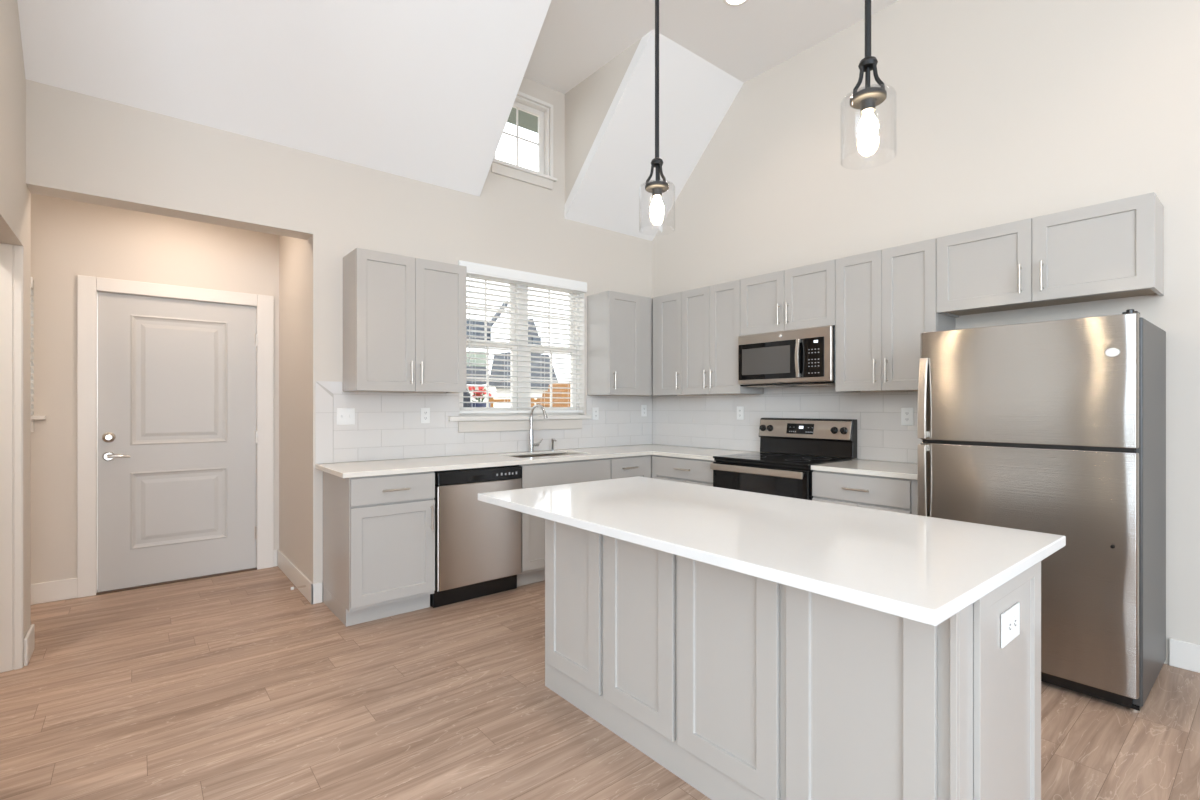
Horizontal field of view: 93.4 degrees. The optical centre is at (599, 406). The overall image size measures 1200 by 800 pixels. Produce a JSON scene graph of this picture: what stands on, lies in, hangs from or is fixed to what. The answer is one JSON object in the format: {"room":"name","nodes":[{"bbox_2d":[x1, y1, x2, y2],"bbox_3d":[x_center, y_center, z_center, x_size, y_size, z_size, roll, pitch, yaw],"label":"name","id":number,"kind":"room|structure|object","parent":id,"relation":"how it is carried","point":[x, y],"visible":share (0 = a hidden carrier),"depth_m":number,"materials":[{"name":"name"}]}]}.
{"room":"kitchen","nodes":[
{"label":"kitchen","id":0,"kind":"room"},
{"bbox_2d":[0,0,30,666],"bbox_3d":[-2.412,-0.729,2.147,0.140,4.047,2.073,0,0,-39],"label":"wall","id":1,"kind":"structure","parent":0,"point":[15,196],"depth_m":2.69,"materials":[{"name":"beige paint"}]},
{"bbox_2d":[0,243,22,672],"bbox_3d":[-2.911,0.251,2.751,0.144,2.086,0.022,0,0,-39],"label":"trim","id":2,"kind":"structure","parent":1,"relation":"attached to","point":[11,256],"depth_m":2.76,"materials":[{"name":"white paint"}]},
{"bbox_2d":[24,624,34,665],"bbox_3d":[-2.992,1.226,2.866,0.154,0.135,0.253,0,0,-39],"label":"baseboard","id":3,"kind":"structure","parent":1,"relation":"attached to","point":[29,641],"depth_m":2.87,"materials":[{"name":"white paint"}]},
{"bbox_2d":[31,193,278,583],"bbox_3d":[-3.596,-0.151,3.871,2.745,2.910,0.150,0,0,-39],"label":"wall","id":4,"kind":"structure","parent":0,"point":[70,239],"depth_m":3.81,"materials":[{"name":"beige paint"}]},
{"bbox_2d":[31,283,45,431],"bbox_3d":[-4.014,-0.326,3.500,0.848,0.989,0.175,0,0,-39],"label":"window","id":5,"kind":"structure","parent":4,"relation":"in","point":[33,417],"depth_m":3.74,"materials":[{"name":"white paint"}]},
{"bbox_2d":[31,277,33,414],"bbox_3d":[-3.989,-0.392,3.473,0.720,0.898,0.073,0,0,-39],"label":"window blind","id":6,"kind":"object","parent":5,"relation":"attached to","point":[32,413],"visible":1,"depth_m":3.71,"materials":[{"name":"white plastic"}]},
{"bbox_2d":[31,549,276,604],"bbox_3d":[-3.550,1.226,3.803,2.430,0.135,0.014,0,0,-39],"label":"baseboard","id":7,"kind":"structure","parent":4,"relation":"attached to","point":[58,590],"depth_m":3.75,"materials":[{"name":"white paint"}]},
{"bbox_2d":[77,275,273,597],"bbox_3d":[-3.123,0.204,4.238,1.162,2.179,0.162,0,0,-39],"label":"trim","id":8,"kind":"structure","parent":4,"relation":"attached to","point":[88,287],"depth_m":3.95,"materials":[{"name":"white paint"}]},
{"bbox_2d":[96,292,256,594],"bbox_3d":[-3.115,0.254,4.214,0.976,2.081,0.189,0,0,-39],"label":"door","id":9,"kind":"structure","parent":4,"relation":"in","point":[177,433],"depth_m":4.16,"materials":[{"name":"grey paint"}]},
{"bbox_2d":[279,235,307,577],"bbox_3d":[-2.229,-0.156,4.250,0.150,2.900,0.996,0,0,-39],"label":"wall","id":10,"kind":"structure","parent":0,"point":[293,252],"depth_m":4.17,"materials":[{"name":"beige paint"}]},
{"bbox_2d":[278,550,321,603],"bbox_3d":[-2.216,1.226,4.145,0.066,0.135,1.146,0,0,-39],"label":"baseboard","id":11,"kind":"structure","parent":10,"relation":"attached to","point":[312,592],"depth_m":3.93,"materials":[{"name":"white paint"}]},
{"bbox_2d":[26,77,651,601],"bbox_3d":[-1.186,-0.729,4.378,4.584,4.047,0.173,0,0,-39],"label":"wall","id":12,"kind":"structure","parent":0,"point":[80,147],"depth_m":3.73,"materials":[{"name":"beige paint"}]},
{"bbox_2d":[337,408,354,424],"bbox_3d":[-1.714,0.069,3.818,0.114,0.112,0.016,0,0,-39],"label":"light switch","id":13,"kind":"object","parent":12,"relation":"attached to","point":[345,416],"visible":1,"depth_m":3.82,"materials":[{"name":"white plastic"}]},
{"bbox_2d":[343,248,466,392],"bbox_3d":[-1.333,-0.551,3.917,0.753,0.903,0.352,0,0,-39],"label":"upper cabinet","id":14,"kind":"object","parent":12,"relation":"attached to","point":[405,317],"visible":1,"depth_m":3.77,"materials":[{"name":"grey paint"}]},
{"bbox_2d":[421,408,429,422],"bbox_3d":[-1.287,0.069,4.172,0.070,0.114,0.008,0,0,-39],"label":"wall outlet","id":15,"kind":"object","parent":12,"relation":"attached to","point":[425,412],"visible":1,"depth_m":4.17,"materials":[{"name":"white plastic"}]},
{"bbox_2d":[315,381,651,463],"bbox_3d":[-0.670,0.110,4.687,3.090,0.537,0.002,0,0,-39],"label":"tile backsplash","id":16,"kind":"structure","parent":12,"relation":"attached to","point":[324,388],"depth_m":4.27,"materials":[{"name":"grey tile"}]},
{"bbox_2d":[448,273,590,431],"bbox_3d":[-0.663,-0.452,4.768,1.356,1.307,0.185,0,0,-39],"label":"window","id":17,"kind":"structure","parent":12,"relation":"in","point":[483,422],"depth_m":4.79,"materials":[{"name":"white paint"}]},
{"bbox_2d":[458,260,586,413],"bbox_3d":[-0.622,-0.530,4.747,1.241,1.176,0.093,0,0,-39],"label":"window blind","id":18,"kind":"object","parent":17,"relation":"attached to","point":[504,275],"visible":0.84,"depth_m":4.74,"materials":[{"name":"white plastic"}]},
{"bbox_2d":[507,107,537,132],"bbox_3d":[-0.653,-2.716,5.213,2.800,0.080,0.450,0,0,-39],"label":"eave","id":19,"kind":"object","parent":12,"relation":"attached to","point":[527,121],"depth_m":5.29,"materials":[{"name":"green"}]},
{"bbox_2d":[491,91,556,189],"bbox_3d":[-0.681,-2.239,4.754,0.665,0.735,0.185,0,0,-39],"label":"window","id":20,"kind":"structure","parent":12,"relation":"in","point":[541,178],"depth_m":4.82,"materials":[{"name":"white paint"}]},
{"bbox_2d":[593,407,598,419],"bbox_3d":[-0.037,0.069,5.195,0.070,0.114,0.008,0,0,-39],"label":"wall outlet","id":21,"kind":"object","parent":12,"relation":"attached to","point":[595,409],"visible":1,"depth_m":5.20,"materials":[{"name":"white plastic"}]},
{"bbox_2d":[587,291,660,395],"bbox_3d":[0.315,-0.551,5.266,0.825,0.903,0.352,0,0,-39],"label":"upper cabinet","id":22,"kind":"object","parent":12,"relation":"attached to","point":[619,325],"visible":0.9,"depth_m":5.05,"materials":[{"name":"grey paint"}]},
{"bbox_2d":[641,405,646,415],"bbox_3d":[0.439,0.044,5.585,0.070,0.114,0.008,0,0,-39],"label":"wall outlet","id":23,"kind":"object","parent":12,"relation":"attached to","point":[643,407],"visible":1,"depth_m":5.58,"materials":[{"name":"white plastic"}]},
{"bbox_2d":[17,0,898,240],"bbox_3d":[-0.254,-2.264,-0.366,9.150,1.218,8.650,0,0,-39],"label":"ceiling","id":24,"kind":"structure","parent":0,"point":[426,91],"depth_m":3.73,"materials":[{"name":"white paint"}]},
{"bbox_2d":[640,0,674,228],"bbox_3d":[0.235,-1.736,2.313,0.147,2.032,0.147,0,0,-39],"label":"pendant light","id":25,"kind":"object","parent":24,"relation":"hanging from","point":[657,187],"visible":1,"depth_m":2.31,"materials":[{"name":"black metal"}]},
{"bbox_2d":[723,0,747,6],"bbox_3d":[0.922,-2.750,3.795,0.190,0.004,0.190,0,0,-39],"label":"recessed light","id":26,"kind":"object","parent":24,"relation":"in","point":[733,3],"visible":1,"depth_m":3.85,"materials":[{"name":"white paint"}]},
{"bbox_2d":[843,0,896,153],"bbox_3d":[0.781,-1.736,1.646,0.147,2.032,0.147,0,0,-39],"label":"pendant light","id":27,"kind":"object","parent":24,"relation":"hanging from","point":[866,100],"visible":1,"depth_m":1.63,"materials":[{"name":"black metal"}]},
{"bbox_2d":[0,566,1199,799],"bbox_3d":[-0.618,1.354,0.079,9.150,0.120,9.800,0,0,-39],"label":"floor","id":28,"kind":"structure","parent":0,"point":[234,686],"depth_m":2.36,"materials":[{"name":"wood"}]},
{"bbox_2d":[323,471,434,626],"bbox_3d":[-1.423,0.853,3.640,0.511,0.883,0.665,0,0,-39],"label":"base cabinet","id":29,"kind":"object","parent":28,"relation":"on","point":[379,531],"visible":0.95,"depth_m":3.42,"materials":[{"name":"grey paint"}]},
{"bbox_2d":[315,444,764,477],"bbox_3d":[-0.255,0.395,4.178,3.093,0.030,1.314,0,0,-39],"label":"countertop","id":30,"kind":"structure","parent":29,"relation":"on","point":[429,464],"depth_m":4.10,"materials":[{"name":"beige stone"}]},
{"bbox_2d":[528,404,547,451],"bbox_3d":[-0.511,0.181,4.632,0.132,0.397,0.213,0,0,-17],"label":"kitchen faucet","id":31,"kind":"object","parent":30,"relation":"on","point":[532,444],"visible":1,"depth_m":4.67,"materials":[{"name":"silver metal"}]},
{"bbox_2d":[511,452,576,457],"bbox_3d":[-0.430,0.512,4.495,0.651,0.234,0.331,0,0,-39],"label":"sink","id":32,"kind":"object","parent":30,"relation":"in","point":[564,453],"visible":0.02,"depth_m":4.67,"materials":[{"name":"silver metal"}]},
{"bbox_2d":[550,438,555,450],"bbox_3d":[-0.394,0.326,4.781,0.040,0.108,0.093,0,0,-14],"label":"soap dispenser","id":33,"kind":"object","parent":30,"relation":"on","point":[552,439],"visible":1,"depth_m":4.79,"materials":[{"name":"silver metal"}]},
{"bbox_2d":[430,465,521,607],"bbox_3d":[-0.984,0.854,4.008,0.623,0.880,0.648,0,0,-39],"label":"dishwasher","id":34,"kind":"object","parent":28,"relation":"on","point":[478,543],"visible":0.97,"depth_m":3.74,"materials":[{"name":"silver metal"}]},
{"bbox_2d":[517,458,610,586],"bbox_3d":[-0.416,0.853,4.465,0.821,0.883,0.665,0,0,-39],"label":"base cabinet","id":35,"kind":"object","parent":28,"relation":"on","point":[566,472],"visible":0.22,"depth_m":4.09,"materials":[{"name":"grey paint"}]},
{"bbox_2d":[609,455,651,478],"bbox_3d":[0.319,0.853,5.066,1.074,0.883,0.665,0,0,-39],"label":"base cabinet","id":36,"kind":"object","parent":28,"relation":"on","point":[631,466],"visible":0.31,"depth_m":4.63,"materials":[{"name":"grey paint"}]},
{"bbox_2d":[652,455,715,486],"bbox_3d":[0.878,0.853,4.710,0.665,0.883,0.700,0,0,-39],"label":"base cabinet","id":37,"kind":"object","parent":28,"relation":"on","point":[685,470],"visible":0.23,"depth_m":4.50,"materials":[{"name":"grey paint"}]},
{"bbox_2d":[710,418,856,499],"bbox_3d":[1.327,0.694,4.118,0.708,1.200,0.776,0,0,-39],"label":"electric range","id":38,"kind":"object","parent":28,"relation":"on","point":[785,474],"visible":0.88,"depth_m":4.07,"materials":[{"name":"black metal"}]},
{"bbox_2d":[713,452,851,466],"bbox_3d":[1.315,0.381,4.109,0.583,0.016,0.776,0,0,-39],"label":"cooktop","id":39,"kind":"object","parent":38,"relation":"in","point":[773,459],"depth_m":4.03,"materials":[{"name":"black glass"}]},
{"bbox_2d":[545,519,1040,799],"bbox_3d":[0.542,0.855,2.156,0.684,0.879,1.718,0,0,-39],"label":"kitchen island","id":40,"kind":"object","parent":28,"relation":"on","point":[741,686],"visible":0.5,"depth_m":1.65,"materials":[{"name":"grey paint"}]},
{"bbox_2d":[478,476,1065,625],"bbox_3d":[0.422,0.399,2.081,0.971,0.030,1.846,0,0,-39],"label":"island countertop","id":41,"kind":"structure","parent":40,"relation":"on","point":[923,569],"depth_m":1.64,"materials":[{"name":"white stone"}]},
{"bbox_2d":[1001,602,1019,647],"bbox_3d":[1.095,0.582,1.504,0.145,0.088,0.008,0,0,-39],"label":"wall outlet","id":42,"kind":"object","parent":40,"relation":"attached to","point":[1010,619],"visible":1,"depth_m":1.49,"materials":[{"name":"white plastic"}]},
{"bbox_2d":[1007,619,1011,634],"bbox_3d":[1.080,0.582,1.488,0.030,0.036,0.002,0,0,-39],"label":"receptacle","id":43,"kind":"object","parent":42,"relation":"attached to","point":[1009,621],"depth_m":1.48,"materials":[{"name":"white plastic"}]},
{"bbox_2d":[1013,615,1016,630],"bbox_3d":[1.114,0.582,1.516,0.030,0.036,0.002,0,0,-39],"label":"receptacle","id":44,"kind":"object","parent":42,"relation":"attached to","point":[1014,616],"depth_m":1.52,"materials":[{"name":"white plastic"}]},
{"bbox_2d":[812,470,917,514],"bbox_3d":[1.797,0.853,3.588,0.665,0.883,0.633,0,0,-39],"label":"base cabinet","id":45,"kind":"object","parent":28,"relation":"on","point":[899,495],"visible":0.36,"depth_m":3.37,"materials":[{"name":"grey paint"}]},
{"bbox_2d":[811,459,916,479],"bbox_3d":[1.809,0.395,3.590,0.644,0.030,0.644,0,0,-39],"label":"countertop","id":46,"kind":"structure","parent":45,"relation":"on","point":[862,467],"depth_m":3.50,"materials":[{"name":"beige stone"}]},
{"bbox_2d":[917,309,1165,712],"bbox_3d":[2.239,0.443,2.890,0.798,1.702,0.854,0,0,-39],"label":"refrigerator","id":47,"kind":"object","parent":28,"relation":"on","point":[1058,427],"visible":0.77,"depth_m":2.53,"materials":[{"name":"grey metal"}]},
{"bbox_2d":[565,39,640,202],"bbox_3d":[0.079,-2.206,4.589,0.100,1.094,1.103,0,0,-39],"label":"wall","id":48,"kind":"structure","parent":0,"point":[587,104],"depth_m":4.73,"materials":[{"name":"beige paint"}]},
{"bbox_2d":[652,0,1199,664],"bbox_3d":[3.228,-0.779,2.485,0.150,4.147,8.650,0,0,-39],"label":"wall","id":49,"kind":"structure","parent":0,"point":[1007,111],"depth_m":3.45,"materials":[{"name":"beige paint"}]},
{"bbox_2d":[653,292,681,395],"bbox_3d":[0.708,-0.551,5.166,0.352,0.903,0.362,0,0,-39],"label":"upper cabinet","id":50,"kind":"object","parent":49,"relation":"attached to","point":[667,309],"visible":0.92,"depth_m":5.08,"materials":[{"name":"grey paint"}]},
{"bbox_2d":[682,279,763,394],"bbox_3d":[1.019,-0.551,4.786,0.352,0.903,0.618,0,0,-39],"label":"upper cabinet","id":51,"kind":"object","parent":49,"relation":"attached to","point":[710,314],"visible":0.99,"depth_m":4.67,"materials":[{"name":"grey paint"}]},
{"bbox_2d":[737,406,743,419],"bbox_3d":[1.200,0.059,4.830,0.008,0.114,0.070,0,0,-39],"label":"wall outlet","id":52,"kind":"object","parent":49,"relation":"attached to","point":[740,409],"visible":1,"depth_m":4.83,"materials":[{"name":"white plastic"}]},
{"bbox_2d":[652,386,921,462],"bbox_3d":[1.413,0.112,4.582,0.002,0.533,2.797,0,0,-39],"label":"tile backsplash","id":53,"kind":"structure","parent":49,"relation":"attached to","point":[797,386],"depth_m":4.42,"materials":[{"name":"grey tile"}]},
{"bbox_2d":[740,259,834,335],"bbox_3d":[1.464,-0.777,4.243,0.352,0.451,0.783,0,0,-39],"label":"upper cabinet","id":54,"kind":"object","parent":49,"relation":"attached to","point":[801,297],"visible":0.68,"depth_m":4.11,"materials":[{"name":"grey paint"}]},
{"bbox_2d":[738,325,834,387],"bbox_3d":[1.445,-0.350,4.228,0.390,0.400,0.780,0,0,-39],"label":"microwave oven","id":55,"kind":"object","parent":54,"relation":"attached to","point":[805,356],"visible":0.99,"depth_m":4.09,"materials":[{"name":"silver metal"}]},
{"bbox_2d":[835,238,955,391],"bbox_3d":[1.911,-0.551,3.696,0.352,0.903,0.627,0,0,-39],"label":"upper cabinet","id":56,"kind":"object","parent":49,"relation":"attached to","point":[885,299],"visible":0.79,"depth_m":3.59,"materials":[{"name":"grey paint"}]},
{"bbox_2d":[901,408,913,424],"bbox_3d":[2.058,0.069,3.782,0.008,0.118,0.078,0,0,-39],"label":"wall outlet","id":57,"kind":"object","parent":49,"relation":"attached to","point":[907,414],"visible":1,"depth_m":3.78,"materials":[{"name":"white plastic"}]},
{"bbox_2d":[936,192,1163,317],"bbox_3d":[2.406,-0.780,3.091,0.352,0.446,0.933,0,0,-39],"label":"upper cabinet","id":58,"kind":"object","parent":49,"relation":"attached to","point":[1112,249],"visible":1,"depth_m":2.94,"materials":[{"name":"grey paint"}]},
{"bbox_2d":[1169,638,1199,672],"bbox_3d":[4.375,1.226,0.955,0.014,0.135,4.830,0,0,-39],"label":"baseboard","id":59,"kind":"structure","parent":49,"relation":"attached to","point":[1182,654],"depth_m":2.78,"materials":[{"name":"white paint"}]},
{"label":"outside","id":60,"kind":"structure","parent":0,"visible":0},
{"bbox_3d":[-15.020,1.754,32.551,70.000,0.080,58.700,0,0,-39],"label":"ground","id":61,"kind":"structure","parent":60,"visible":0},
{"bbox_2d":[463,390,469,406],"bbox_3d":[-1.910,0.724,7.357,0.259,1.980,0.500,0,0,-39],"label":"covered grill","id":62,"kind":"object","parent":61,"relation":"on","point":[465,399],"visible":0.06,"depth_m":7.21,"materials":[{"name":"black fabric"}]},
{"bbox_2d":[467,386,491,406],"bbox_3d":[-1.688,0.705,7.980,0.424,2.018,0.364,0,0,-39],"label":"flower planter","id":63,"kind":"object","parent":61,"relation":"on","point":[470,387],"visible":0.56,"depth_m":7.89,"materials":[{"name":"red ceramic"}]},
{"bbox_2d":[467,300,557,406],"bbox_3d":[-4.462,-1.367,23.166,13.141,6.163,6.600,0,0,-39],"label":"neighbor house","id":64,"kind":"structure","parent":61,"relation":"on","point":[496,394],"depth_m":20.69,"materials":[{"name":"white"}]},
{"bbox_2d":[489,398,569,406],"bbox_3d":[-1.518,0.750,13.041,2.363,1.927,0.140,0,0,-39],"label":"fence","id":65,"kind":"object","parent":61,"relation":"on","point":[490,399],"visible":0.04,"depth_m":12.92,"materials":[{"name":"wood"}]},
{"bbox_2d":[535,382,569,406],"bbox_3d":[-1.230,0.535,15.151,0.740,2.358,0.900,0,0,-39],"label":"stair","id":66,"kind":"structure","parent":61,"relation":"on","point":[553,385],"depth_m":14.91,"materials":[{"name":"orange wood"}]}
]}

